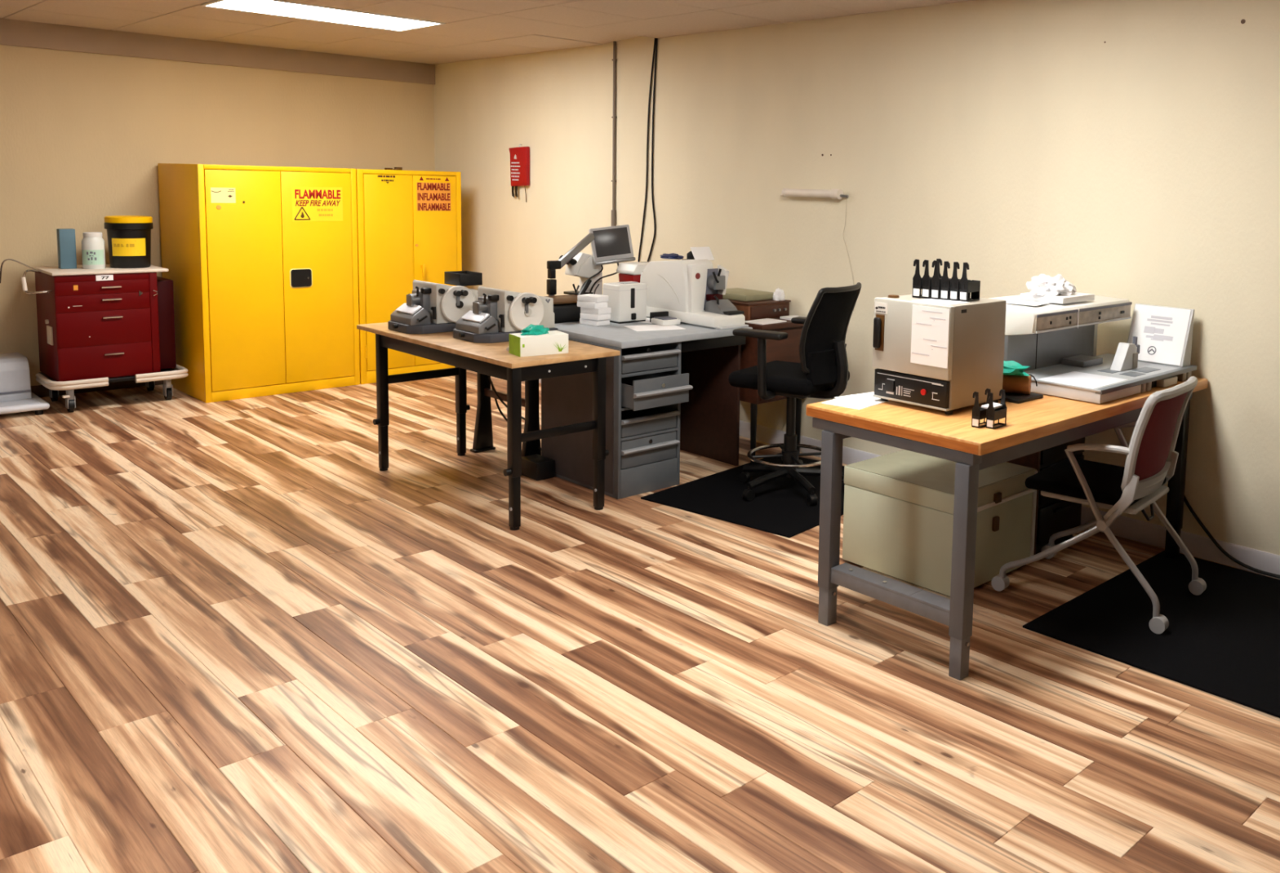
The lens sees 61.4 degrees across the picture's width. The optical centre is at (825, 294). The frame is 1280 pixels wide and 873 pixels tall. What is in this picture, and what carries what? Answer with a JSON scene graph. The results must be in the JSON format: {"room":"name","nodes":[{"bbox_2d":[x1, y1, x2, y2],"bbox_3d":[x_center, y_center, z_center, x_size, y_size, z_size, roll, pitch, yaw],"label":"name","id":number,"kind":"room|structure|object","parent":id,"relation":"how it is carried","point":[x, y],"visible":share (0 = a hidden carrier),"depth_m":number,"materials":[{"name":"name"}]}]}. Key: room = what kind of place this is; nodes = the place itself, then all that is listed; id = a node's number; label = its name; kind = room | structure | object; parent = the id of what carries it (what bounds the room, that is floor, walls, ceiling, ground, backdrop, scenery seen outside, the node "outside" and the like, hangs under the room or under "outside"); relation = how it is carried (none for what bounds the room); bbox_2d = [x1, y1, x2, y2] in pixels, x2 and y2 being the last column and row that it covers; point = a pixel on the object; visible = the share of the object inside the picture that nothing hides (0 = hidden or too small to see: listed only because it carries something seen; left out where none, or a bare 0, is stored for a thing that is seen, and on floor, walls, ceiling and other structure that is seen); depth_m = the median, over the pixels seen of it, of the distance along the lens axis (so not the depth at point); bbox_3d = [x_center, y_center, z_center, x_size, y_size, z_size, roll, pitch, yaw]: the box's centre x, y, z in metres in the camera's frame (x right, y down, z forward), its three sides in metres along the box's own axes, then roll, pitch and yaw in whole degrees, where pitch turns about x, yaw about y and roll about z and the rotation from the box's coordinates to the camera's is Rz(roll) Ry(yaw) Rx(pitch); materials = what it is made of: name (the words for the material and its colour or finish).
{"room":"laboratory","nodes":[
{"label":"laboratory","id":0,"kind":"room"},
{"bbox_2d":[0,44,435,397],"bbox_3d":[-6.858,-0.521,5.794,0.120,2.832,9.864,7,8,42],"label":"wall","id":1,"kind":"structure","parent":0,"point":[84,137],"depth_m":7.65,"materials":[{"name":"beige paint"}]},
{"bbox_2d":[31,380,164,397],"bbox_3d":[-6.810,0.788,5.925,0.010,0.085,9.728,7,8,42],"label":"baseboard","id":2,"kind":"structure","parent":1,"relation":"attached to","point":[40,391],"depth_m":7.61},
{"bbox_2d":[0,17,435,84],"bbox_3d":[-6.731,-1.651,5.667,0.034,0.190,9.742,7,8,42],"label":"ceiling beam","id":3,"kind":"structure","parent":1,"relation":"attached to","point":[14,33],"depth_m":7.88,"materials":[{"name":"beige paint"}]},
{"bbox_2d":[0,0,975,64],"bbox_3d":[-1.927,-1.238,1.241,13.121,0.200,9.744,7,8,42],"label":"ceiling","id":4,"kind":"structure","parent":0,"point":[473,29],"depth_m":6.60,"materials":[{"name":"paint"}]},
{"bbox_2d":[200,0,445,31],"bbox_3d":[-3.035,-1.730,6.426,0.603,0.056,1.214,7,8,42],"label":"ceiling light","id":5,"kind":"object","parent":4,"relation":"attached to","point":[273,7],"visible":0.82,"depth_m":6.39,"materials":[{"name":"white plastic"}]},
{"bbox_2d":[637,38,656,262],"bbox_3d":[-1.238,-0.864,7.280,0.192,1.783,0.012,7,8,42],"label":"power cable","id":6,"kind":"object","parent":4,"relation":"hanging from","point":[654,49],"visible":0.82,"depth_m":7.25,"materials":[{"name":"black rubber"}]},
{"bbox_2d":[647,38,657,262],"bbox_3d":[-1.203,-0.859,7.248,0.127,1.783,0.012,7,8,42],"label":"power cable","id":7,"kind":"object","parent":4,"relation":"hanging from","point":[656,39],"visible":0.82,"depth_m":7.21,"materials":[{"name":"black rubber"}]},
{"bbox_2d":[0,369,1279,872],"bbox_3d":[-1.998,1.448,1.521,13.121,0.060,9.744,7,8,42],"label":"floor","id":8,"kind":"structure","parent":0,"point":[233,640],"depth_m":3.35,"materials":[{"name":"brown wood"}]},
{"bbox_2d":[0,352,49,415],"bbox_3d":[-5.454,0.602,6.807,0.575,0.345,0.622,7,8,42],"label":"scale","id":9,"kind":"object","parent":8,"relation":"on","point":[16,396],"visible":1,"depth_m":6.87,"materials":[{"name":"white plastic"}]},
{"bbox_2d":[0,258,188,413],"bbox_3d":[-4.976,0.249,7.197,0.617,0.991,0.962,7,8,42],"label":"cart","id":10,"kind":"object","parent":8,"relation":"on","point":[96,327],"visible":1,"depth_m":7.04,"materials":[{"name":"red metal"}]},
{"bbox_2d":[56,228,76,269],"bbox_3d":[-5.082,-0.307,7.064,0.070,0.266,0.090,7,8,42],"label":"storage box","id":11,"kind":"object","parent":10,"relation":"on","point":[66,241],"visible":1,"depth_m":7.04,"materials":[{"name":"blue cardboard"}]},
{"bbox_2d":[81,231,105,269],"bbox_3d":[-4.937,-0.298,7.112,0.130,0.245,0.128,7,8,42],"label":"jar","id":12,"kind":"object","parent":10,"relation":"on","point":[93,253],"visible":1,"depth_m":7.06,"materials":[{"name":"white plastic"}]},
{"bbox_2d":[103,215,153,268],"bbox_3d":[-4.803,-0.364,7.279,0.282,0.350,0.282,7,8,42],"label":"bucket","id":13,"kind":"object","parent":10,"relation":"on","point":[129,237],"visible":1,"depth_m":7.18,"materials":[{"name":"black plastic"}]},
{"bbox_2d":[157,163,359,403],"bbox_3d":[-4.226,-0.135,7.905,0.894,1.647,1.068,7,8,42],"label":"tall cabinet","id":14,"kind":"object","parent":8,"relation":"on","point":[260,261],"visible":1,"depth_m":7.55,"materials":[{"name":"yellow metal"}]},
{"bbox_2d":[211,189,234,197],"bbox_3d":[-4.152,-0.697,7.264,0.006,0.054,0.142,7,8,42],"label":"print","id":15,"kind":"object","parent":14,"relation":"attached to","point":[215,193],"depth_m":7.27},
{"bbox_2d":[316,208,333,216],"bbox_3d":[-3.691,-0.605,7.778,0.001,0.054,0.113,7,8,42],"label":"print","id":16,"kind":"object","parent":14,"relation":"attached to","point":[320,212],"depth_m":7.78},
{"bbox_2d":[355,168,462,384],"bbox_3d":[-3.557,-0.188,8.594,0.911,1.645,0.838,7,8,42],"label":"tall cabinet","id":17,"kind":"object","parent":8,"relation":"on","point":[409,222],"visible":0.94,"depth_m":8.22,"materials":[{"name":"yellow metal"}]},
{"bbox_2d":[384,167,402,170],"bbox_3d":[-3.360,-0.981,8.201,0.056,0.023,0.130,7,8,42],"label":"padlock","id":18,"kind":"object","parent":17,"relation":"on","point":[395,168],"visible":0.94,"depth_m":8.21,"materials":[{"name":"brown metal"}]},
{"bbox_2d":[356,322,620,530],"bbox_3d":[-1.815,0.610,5.541,1.610,0.782,0.613,7,8,42],"label":"work table","id":19,"kind":"object","parent":8,"relation":"on","point":[493,360],"visible":0.88,"depth_m":5.13,"materials":[{"name":"brown wood"}]},
{"bbox_2d":[387,280,477,334],"bbox_3d":[-2.107,0.058,5.733,0.355,0.261,0.470,7,8,42],"label":"rotary microtome","id":20,"kind":"object","parent":19,"relation":"on","point":[431,308],"visible":0.84,"depth_m":5.62,"materials":[{"name":"white plastic"}]},
{"bbox_2d":[444,271,482,286],"bbox_3d":[-2.005,-0.090,5.842,0.170,0.067,0.135,7,8,42],"label":"tray","id":21,"kind":"object","parent":20,"relation":"on","point":[462,278],"visible":0.91,"depth_m":5.79,"materials":[{"name":"black plastic"}]},
{"bbox_2d":[453,286,557,343],"bbox_3d":[-1.672,0.095,5.492,0.355,0.261,0.470,7,8,42],"label":"rotary microtome","id":22,"kind":"object","parent":19,"relation":"on","point":[496,313],"visible":0.98,"depth_m":5.38,"materials":[{"name":"white plastic"}]},
{"bbox_2d":[508,324,568,357],"bbox_3d":[-1.369,0.210,5.038,0.241,0.141,0.137,-3,8,-38],"label":"glove box","id":23,"kind":"object","parent":19,"relation":"on","point":[534,340],"visible":1,"depth_m":4.99,"materials":[{"name":"white cardboard"}]},
{"bbox_2d":[508,333,519,356],"bbox_3d":[-1.464,0.239,4.967,0.002,0.092,0.134,-3,8,-38],"label":"print","id":24,"kind":"object","parent":23,"relation":"attached to","point":[513,339],"depth_m":4.97},
{"bbox_2d":[470,373,541,457],"bbox_3d":[-1.606,0.524,6.381,0.740,0.790,0.945,7,8,42],"label":"stand","id":25,"kind":"object","parent":8,"relation":"on","point":[482,437],"visible":0.24,"depth_m":6.18,"materials":[{"name":"black metal"}]},
{"bbox_2d":[487,375,524,420],"bbox_3d":[-1.837,0.569,6.048,0.465,0.250,0.023,7,8,42],"label":"cable","id":26,"kind":"object","parent":25,"relation":"hanging from","point":[489,377],"visible":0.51,"depth_m":6.10,"materials":[{"name":"black rubber"}]},
{"bbox_2d":[490,382,541,450],"bbox_3d":[-1.756,0.706,6.013,0.559,0.349,0.040,6,8,38],"label":"cable","id":27,"kind":"object","parent":25,"relation":"hanging from","point":[495,400],"visible":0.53,"depth_m":6.10,"materials":[{"name":"black rubber"}]},
{"bbox_2d":[543,294,580,324],"bbox_3d":[-1.518,0.090,6.077,0.280,0.140,0.340,7,8,42],"label":"water bath","id":28,"kind":"object","parent":25,"relation":"on","point":[566,309],"visible":0.26,"depth_m":5.96,"materials":[{"name":"black plastic"}]},
{"bbox_2d":[559,252,602,295],"bbox_3d":[-1.501,-0.072,6.490,0.200,0.378,0.273,7,8,42],"label":"microscope","id":29,"kind":"object","parent":25,"relation":"on","point":[582,265],"visible":0.56,"depth_m":6.44,"materials":[{"name":"white plastic"}]},
{"bbox_2d":[546,224,635,296],"bbox_3d":[-1.436,-0.150,6.412,0.570,0.552,0.139,-3,8,-38],"label":"monitor","id":30,"kind":"object","parent":25,"relation":"on","point":[613,244],"visible":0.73,"depth_m":6.45,"materials":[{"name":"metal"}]},
{"bbox_2d":[521,454,555,480],"bbox_3d":[-1.567,0.939,5.736,0.180,0.100,0.115,7,8,42],"label":"box","id":31,"kind":"object","parent":8,"relation":"on","point":[535,467],"visible":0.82,"depth_m":5.69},
{"bbox_2d":[541,321,752,499],"bbox_3d":[-0.970,0.584,5.861,0.875,0.812,0.909,7,8,42],"label":"desk","id":32,"kind":"object","parent":8,"relation":"on","point":[668,392],"visible":0.89,"depth_m":5.59,"materials":[{"name":"silver metal"}]},
{"bbox_2d":[579,318,609,326],"bbox_3d":[-1.285,0.150,5.875,0.140,0.032,0.100,6,7,35],"label":"box","id":33,"kind":"object","parent":32,"relation":"on","point":[584,322],"visible":0.84,"depth_m":5.83,"materials":[{"name":"white cardboard"}]},
{"bbox_2d":[580,312,610,320],"bbox_3d":[-1.278,0.118,5.859,0.140,0.032,0.100,6,7,34],"label":"box","id":34,"kind":"object","parent":33,"relation":"on","point":[584,316],"visible":0.84,"depth_m":5.82,"materials":[{"name":"white cardboard"}]},
{"bbox_2d":[580,306,611,315],"bbox_3d":[-1.274,0.086,5.853,0.140,0.032,0.100,5,7,33],"label":"box","id":35,"kind":"object","parent":34,"relation":"on","point":[584,310],"visible":0.84,"depth_m":5.81,"materials":[{"name":"white cardboard"}]},
{"bbox_2d":[577,301,607,308],"bbox_3d":[-1.292,0.053,5.849,0.140,0.032,0.100,6,7,34],"label":"box","id":36,"kind":"object","parent":35,"relation":"on","point":[580,304],"visible":0.86,"depth_m":5.81,"materials":[{"name":"white cardboard"}]},
{"bbox_2d":[577,293,608,302],"bbox_3d":[-1.288,0.020,5.845,0.140,0.032,0.100,5,7,27],"label":"box","id":37,"kind":"object","parent":36,"relation":"on","point":[588,297],"visible":1,"depth_m":5.81,"materials":[{"name":"white paper"}]},
{"bbox_2d":[602,281,646,324],"bbox_3d":[-1.142,0.042,6.025,0.174,0.224,0.197,7,8,42],"label":"printer","id":38,"kind":"object","parent":32,"relation":"on","point":[627,300],"visible":0.94,"depth_m":5.96,"materials":[{"name":"white plastic"}]},
{"bbox_2d":[617,281,637,284],"bbox_3d":[-1.131,-0.069,6.033,0.060,0.006,0.100,7,8,42],"label":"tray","id":39,"kind":"object","parent":38,"relation":"on","point":[623,282],"depth_m":6.02,"materials":[{"name":"white plastic"}]},
{"bbox_2d":[616,262,648,283],"bbox_3d":[-1.124,-0.030,6.446,0.180,0.325,0.256,7,8,42],"label":"sharps container","id":40,"kind":"object","parent":38,"relation":"on","point":[628,272],"visible":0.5,"depth_m":6.33,"materials":[{"name":"white plastic"}]},
{"bbox_2d":[638,316,653,324],"bbox_3d":[-1.026,0.147,6.116,0.240,0.001,0.210,5,7,32],"label":"paper sheet","id":41,"kind":"object","parent":32,"relation":"on","point":[647,320],"visible":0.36,"depth_m":6.05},
{"bbox_2d":[625,324,684,331],"bbox_3d":[-0.939,0.182,5.807,0.280,0.001,0.216,-2,7,-29],"label":"paper sheet","id":42,"kind":"object","parent":32,"relation":"on","point":[646,327],"visible":1,"depth_m":5.79,"materials":[{"name":"white paper"}]},
{"bbox_2d":[649,311,679,325],"bbox_3d":[-0.906,0.134,5.962,0.117,0.062,0.140,-4,8,-41],"label":"holder","id":43,"kind":"object","parent":32,"relation":"on","point":[662,318],"visible":1,"depth_m":5.94,"materials":[{"name":"white plastic"}]},
{"bbox_2d":[640,259,748,329],"bbox_3d":[-0.759,-0.023,6.086,0.719,0.358,0.258,7,8,42],"label":"white microtome","id":44,"kind":"object","parent":32,"relation":"on","point":[691,291],"visible":0.99,"depth_m":6.00,"materials":[{"name":"plastic"}]},
{"bbox_2d":[660,253,684,259],"bbox_3d":[-0.903,-0.227,6.187,0.142,0.031,0.150,1,6,-6],"label":"tool pouch","id":45,"kind":"object","parent":44,"relation":"on","point":[669,256],"visible":1,"depth_m":6.14,"materials":[{"name":"blue fabric"}]},
{"bbox_2d":[681,251,694,260],"bbox_3d":[-0.793,-0.221,6.120,0.070,0.060,0.065,7,8,42],"label":"brush holder","id":46,"kind":"object","parent":44,"relation":"on","point":[689,255],"visible":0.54,"depth_m":6.13,"materials":[{"name":"black plastic"}]},
{"bbox_2d":[690,246,714,260],"bbox_3d":[-0.716,-0.238,6.140,0.056,0.075,0.140,7,8,42],"label":"paper card","id":47,"kind":"object","parent":44,"relation":"on","point":[699,253],"visible":1,"depth_m":6.14,"materials":[{"name":"white paper"}]},
{"bbox_2d":[685,323,748,329],"bbox_3d":[-0.613,0.168,5.960,0.300,0.012,0.210,7,8,42],"label":"tray","id":48,"kind":"object","parent":44,"relation":"on","point":[714,326],"depth_m":5.85,"materials":[{"name":"white plastic"}]},
{"bbox_2d":[640,453,844,537],"bbox_3d":[-0.218,1.036,5.595,0.950,0.009,1.180,6,7,34],"label":"floor mat","id":49,"kind":"object","parent":8,"relation":"on","point":[780,506],"visible":0.71,"depth_m":5.37,"materials":[{"name":"black rubber"}]},
{"bbox_2d":[728,282,861,506],"bbox_3d":[-0.163,0.483,5.505,0.647,1.111,0.680,5,7,27],"label":"office chair","id":50,"kind":"object","parent":49,"relation":"on","point":[822,372],"visible":0.94,"depth_m":5.34,"materials":[{"name":"black fabric"}]},
{"bbox_2d":[739,317,803,462],"bbox_3d":[-0.511,0.535,6.413,0.785,0.820,0.428,7,8,42],"label":"desk","id":51,"kind":"object","parent":8,"relation":"on","point":[787,349],"visible":0.25,"depth_m":6.09,"materials":[{"name":"brown wood"}]},
{"bbox_2d":[722,298,791,320],"bbox_3d":[-0.513,0.071,6.433,0.528,0.098,0.352,7,8,42],"label":"box","id":52,"kind":"object","parent":51,"relation":"on","point":[770,308],"visible":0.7,"depth_m":6.24,"materials":[{"name":"brown wood"}]},
{"bbox_2d":[722,288,773,302],"bbox_3d":[-0.514,0.000,6.446,0.360,0.040,0.265,7,8,42],"label":"flat tray","id":53,"kind":"object","parent":52,"relation":"on","point":[733,294],"visible":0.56,"depth_m":6.33,"materials":[{"name":"beige plastic"}]},
{"bbox_2d":[773,288,785,301],"bbox_3d":[-0.278,-0.004,6.375,0.072,0.075,0.070,7,8,42],"label":"tissue wad","id":54,"kind":"object","parent":52,"relation":"on","point":[779,295],"visible":1,"depth_m":6.35,"materials":[{"name":"white paper"}]},
{"bbox_2d":[745,318,786,324],"bbox_3d":[-0.349,0.156,6.104,0.150,0.006,0.210,6,8,38],"label":"paper sheet","id":55,"kind":"object","parent":51,"relation":"on","point":[766,321],"visible":0.86,"depth_m":6.08,"materials":[{"name":"white paper"}]},
{"bbox_2d":[779,315,806,320],"bbox_3d":[-0.179,0.140,6.273,0.120,0.012,0.140,-4,8,-44],"label":"paper sheet","id":56,"kind":"object","parent":51,"relation":"on","point":[786,317],"visible":0.5,"depth_m":6.27,"materials":[{"name":"white paper"}]},
{"bbox_2d":[842,449,1037,596],"bbox_3d":[0.496,0.954,4.544,0.612,0.428,0.584,7,8,42],"label":"trunk","id":57,"kind":"object","parent":8,"relation":"on","point":[898,513],"visible":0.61,"depth_m":4.37,"materials":[{"name":"white plastic"}]},
{"bbox_2d":[805,377,1208,680],"bbox_3d":[0.798,0.792,4.317,0.780,0.812,1.761,7,8,42],"label":"workbench","id":58,"kind":"object","parent":8,"relation":"on","point":[1049,421],"visible":0.66,"depth_m":3.73,"materials":[{"name":"brown wood"}]},
{"bbox_2d":[821,398,888,409],"bbox_3d":[0.112,0.403,3.953,0.170,0.002,0.210,6,7,34],"label":"paper sheet","id":59,"kind":"object","parent":58,"relation":"on","point":[837,402],"visible":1,"depth_m":3.91,"materials":[{"name":"white paper"}]},
{"bbox_2d":[835,391,880,403],"bbox_3d":[0.148,0.393,4.035,0.200,0.001,0.120,-3,8,-39],"label":"paper sheet","id":60,"kind":"object","parent":59,"relation":"on","point":[867,397],"visible":0.79,"depth_m":4.02,"materials":[{"name":"white paper"}]},
{"bbox_2d":[872,293,1006,414],"bbox_3d":[0.418,0.208,3.961,0.354,0.404,0.384,7,8,42],"label":"oven","id":61,"kind":"object","parent":58,"relation":"on","point":[933,356],"depth_m":3.84,"materials":[{"name":"beige metal"}]},
{"bbox_2d":[911,259,932,297],"bbox_3d":[0.370,-0.063,3.983,0.036,0.144,0.098,6,7,36],"label":"bottle","id":62,"kind":"object","parent":61,"relation":"on","point":[917,280],"visible":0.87,"depth_m":3.94,"materials":[{"name":"black plastic"}]},
{"bbox_2d":[913,277,928,297],"bbox_3d":[0.369,-0.027,3.988,0.035,0.070,0.092,6,7,36],"label":"basket","id":63,"kind":"object","parent":62,"relation":"on","point":[917,281],"depth_m":3.95,"materials":[{"name":"black plastic"}]},
{"bbox_2d":[921,259,941,298],"bbox_3d":[0.403,-0.060,3.965,0.036,0.144,0.098,6,7,36],"label":"bottle","id":64,"kind":"object","parent":61,"relation":"on","point":[926,280],"visible":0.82,"depth_m":3.93,"materials":[{"name":"black plastic"}]},
{"bbox_2d":[923,278,931,298],"bbox_3d":[0.402,-0.024,3.970,0.035,0.070,0.092,6,7,36],"label":"basket","id":65,"kind":"object","parent":64,"relation":"on","point":[926,282],"depth_m":3.93,"materials":[{"name":"black plastic"}]},
{"bbox_2d":[936,258,942,278],"bbox_3d":[0.443,-0.069,4.072,0.036,0.144,0.068,4,7,25],"label":"rack","id":66,"kind":"object","parent":61,"relation":"on","point":[940,261],"visible":0.11,"depth_m":4.04,"materials":[{"name":"black plastic"}]},
{"bbox_2d":[911,298,969,305],"bbox_3d":[0.422,0.026,3.847,0.160,0.002,0.140,7,8,42],"label":"paper note","id":67,"kind":"object","parent":61,"relation":"on","point":[928,300],"visible":1,"depth_m":3.83,"materials":[{"name":"white paper"}]},
{"bbox_2d":[930,260,951,299],"bbox_3d":[0.436,-0.058,3.947,0.036,0.144,0.098,6,7,36],"label":"bottle","id":68,"kind":"object","parent":61,"relation":"on","point":[935,281],"visible":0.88,"depth_m":3.91,"materials":[{"name":"black plastic"}]},
{"bbox_2d":[932,279,951,298],"bbox_3d":[0.435,-0.021,3.952,0.035,0.070,0.092,6,7,36],"label":"basket","id":69,"kind":"object","parent":68,"relation":"on","point":[935,282],"depth_m":3.91,"materials":[{"name":"black plastic"}]},
{"bbox_2d":[939,261,960,300],"bbox_3d":[0.468,-0.055,3.929,0.036,0.144,0.098,6,7,36],"label":"bottle","id":70,"kind":"object","parent":61,"relation":"on","point":[944,282],"visible":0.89,"depth_m":3.89,"materials":[{"name":"black plastic"}]},
{"bbox_2d":[941,280,959,300],"bbox_3d":[0.468,-0.018,3.934,0.035,0.070,0.092,6,7,36],"label":"basket","id":71,"kind":"object","parent":70,"relation":"on","point":[945,284],"depth_m":3.89,"materials":[{"name":"black plastic"}]},
{"bbox_2d":[949,262,970,301],"bbox_3d":[0.501,-0.052,3.911,0.036,0.144,0.098,6,7,36],"label":"bottle","id":72,"kind":"object","parent":61,"relation":"on","point":[954,282],"visible":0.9,"depth_m":3.87,"materials":[{"name":"black plastic"}]},
{"bbox_2d":[951,280,969,301],"bbox_3d":[0.501,-0.016,3.916,0.035,0.070,0.092,6,7,36],"label":"basket","id":73,"kind":"object","parent":72,"relation":"on","point":[954,284],"depth_m":3.87,"materials":[{"name":"black plastic"}]},
{"bbox_2d":[959,262,980,302],"bbox_3d":[0.534,-0.050,3.893,0.036,0.144,0.098,6,7,36],"label":"bottle","id":74,"kind":"object","parent":61,"relation":"on","point":[966,286],"visible":1,"depth_m":3.86,"materials":[{"name":"black plastic"}]},
{"bbox_2d":[960,280,979,302],"bbox_3d":[0.533,-0.013,3.898,0.035,0.070,0.092,6,7,36],"label":"basket","id":75,"kind":"object","parent":74,"relation":"on","point":[966,286],"depth_m":3.87,"materials":[{"name":"black plastic"}]},
{"bbox_2d":[971,388,991,428],"bbox_3d":[0.537,0.389,3.611,0.031,0.123,0.085,6,8,39],"label":"rack","id":76,"kind":"object","parent":58,"relation":"on","point":[978,413],"visible":0.74,"depth_m":3.58,"materials":[{"name":"black plastic"}]},
{"bbox_2d":[973,407,986,428],"bbox_3d":[0.537,0.420,3.615,0.030,0.060,0.080,6,8,39],"label":"basket","id":77,"kind":"object","parent":76,"relation":"on","point":[979,413],"depth_m":3.58,"materials":[{"name":"black plastic"}]},
{"bbox_2d":[986,389,1007,429],"bbox_3d":[0.585,0.391,3.601,0.031,0.123,0.085,6,8,39],"label":"rack","id":78,"kind":"object","parent":58,"relation":"on","point":[992,415],"visible":1,"depth_m":3.58,"materials":[{"name":"black plastic"}]},
{"bbox_2d":[981,402,1002,409],"bbox_3d":[0.575,0.384,3.624,0.044,0.008,0.080,6,8,39],"label":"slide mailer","id":79,"kind":"object","parent":78,"relation":"on","point":[996,406],"visible":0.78,"depth_m":3.61,"materials":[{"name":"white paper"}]},
{"bbox_2d":[987,408,1006,429],"bbox_3d":[0.585,0.422,3.605,0.030,0.060,0.080,6,8,39],"label":"basket","id":80,"kind":"object","parent":78,"relation":"on","point":[997,414],"depth_m":3.58,"materials":[{"name":"black plastic"}]},
{"bbox_2d":[998,392,1043,404],"bbox_3d":[0.684,0.389,4.166,0.300,0.014,0.180,7,8,42],"label":"tray","id":81,"kind":"object","parent":58,"relation":"on","point":[1017,398],"visible":0.44,"depth_m":4.07,"materials":[{"name":"black plastic"}]},
{"bbox_2d":[1002,374,1037,395],"bbox_3d":[0.703,0.346,4.143,0.259,0.079,0.076,3,6,15],"label":"paper roll","id":82,"kind":"object","parent":81,"relation":"on","point":[1020,384],"visible":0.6,"depth_m":4.10,"materials":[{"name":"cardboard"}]},
{"bbox_2d":[1003,360,1029,376],"bbox_3d":[0.715,0.282,4.139,0.198,0.050,0.141,7,8,42],"label":"glove","id":83,"kind":"object","parent":82,"relation":"on","point":[1010,367],"visible":0.58,"depth_m":4.09,"materials":[{"name":"teal rubber"}]},
{"bbox_2d":[987,294,1197,404],"bbox_3d":[1.086,0.197,4.542,0.708,0.336,0.874,7,8,42],"label":"station","id":84,"kind":"object","parent":58,"relation":"on","point":[1057,342],"visible":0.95,"depth_m":4.41,"materials":[{"name":"metal"}]},
{"bbox_2d":[1001,298,1049,306],"bbox_3d":[0.823,0.033,4.433,0.200,0.001,0.160,5,7,32],"label":"paper note","id":85,"kind":"object","parent":84,"relation":"on","point":[1008,301],"visible":0.79,"depth_m":4.42,"materials":[{"name":"white paper"}]},
{"bbox_2d":[1020,292,1094,304],"bbox_3d":[1.008,0.009,4.580,0.210,0.027,0.270,7,8,42],"label":"paper pad","id":86,"kind":"object","parent":84,"relation":"on","point":[1077,297],"visible":0.75,"depth_m":4.50,"materials":[{"name":"white paper"}]},
{"bbox_2d":[1026,274,1076,296],"bbox_3d":[0.978,-0.047,4.557,0.189,0.089,0.262,7,8,42],"label":"crumpled paper","id":87,"kind":"object","parent":86,"relation":"on","point":[1044,285],"visible":1,"depth_m":4.50,"materials":[{"name":"white paper"}]},
{"bbox_2d":[987,294,1129,356],"bbox_3d":[0.952,0.171,4.619,0.404,0.308,0.808,7,8,42],"label":"hood","id":88,"kind":"object","parent":84,"relation":"attached to","point":[1051,329],"depth_m":4.45,"materials":[{"name":"white plastic"}]},
{"bbox_2d":[1061,355,1102,368],"bbox_3d":[1.121,0.290,4.606,0.110,0.027,0.170,7,8,42],"label":"tray","id":89,"kind":"object","parent":84,"relation":"on","point":[1072,361],"depth_m":4.57,"materials":[{"name":"grey metal"}]},
{"bbox_2d":[1127,303,1194,367],"bbox_3d":[1.486,0.178,4.702,0.275,0.246,0.093,7,8,42],"label":"board","id":90,"kind":"object","parent":84,"relation":"on","point":[1164,335],"visible":0.95,"depth_m":4.68,"materials":[{"name":"white paper"}]},
{"bbox_2d":[1007,437,1084,555],"bbox_3d":[0.971,0.848,4.845,0.288,0.600,0.410,7,8,42],"label":"drawer unit","id":91,"kind":"object","parent":8,"relation":"on","point":[1053,516],"visible":0.33,"depth_m":4.71,"materials":[{"name":"black metal"}]},
{"bbox_2d":[1022,550,1279,718],"bbox_3d":[1.855,1.287,3.708,1.945,0.009,1.205,7,8,42],"label":"floor mat","id":92,"kind":"object","parent":8,"relation":"on","point":[1223,642],"visible":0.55,"depth_m":3.94,"materials":[{"name":"black rubber"}]},
{"bbox_2d":[991,376,1206,634],"bbox_3d":[1.120,0.759,4.230,0.704,0.896,0.542,6,7,35],"label":"chair","id":93,"kind":"object","parent":92,"relation":"on","point":[1151,460],"visible":1,"depth_m":4.05,"materials":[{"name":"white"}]},
{"bbox_2d":[1183,495,1279,578],"bbox_3d":[2.043,1.043,4.357,1.287,0.355,0.023,7,8,43],"label":"extension cord","id":94,"kind":"object","parent":8,"relation":"on","point":[1185,500],"visible":0.81,"depth_m":4.64,"materials":[{"name":"black rubber"}]},
{"bbox_2d":[433,0,1279,579],"bbox_3d":[1.344,-0.223,5.026,13.241,2.832,0.121,7,8,42],"label":"wall","id":95,"kind":"structure","parent":0,"point":[1126,149],"depth_m":5.54,"materials":[{"name":"beige paint"}]},
{"bbox_2d":[508,144,529,202],"bbox_3d":[-2.426,-0.963,8.359,0.259,0.455,0.039,7,8,42],"label":"blanket","id":96,"kind":"object","parent":95,"relation":"attached to","point":[519,156],"visible":1,"depth_m":8.32,"materials":[{"name":"fabric"}]},
{"bbox_2d":[611,41,617,226],"bbox_3d":[-1.503,-1.134,7.496,0.033,1.322,0.033,7,8,42],"label":"conduit pipe","id":97,"kind":"object","parent":95,"relation":"attached to","point":[614,60],"visible":0.97,"depth_m":7.49,"materials":[{"name":"grey metal"}]},
{"bbox_2d":[780,188,848,199],"bbox_3d":[-0.083,-0.596,6.197,0.545,0.059,0.063,7,8,42],"label":"bracket","id":98,"kind":"object","parent":95,"relation":"attached to","point":[833,193],"visible":1,"depth_m":6.15,"materials":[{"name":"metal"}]},
{"bbox_2d":[843,199,853,284],"bbox_3d":[0.136,-0.226,6.061,0.102,0.640,0.004,7,8,42],"label":"cord","id":99,"kind":"object","parent":98,"relation":"hanging from","point":[846,199],"visible":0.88,"depth_m":6.06,"materials":[{"name":"white plastic"}]},
{"bbox_2d":[538,378,1279,579],"bbox_3d":[1.309,1.086,5.072,13.120,0.098,0.014,7,8,42],"label":"baseboard","id":100,"kind":"structure","parent":95,"relation":"attached to","point":[1201,547],"depth_m":4.88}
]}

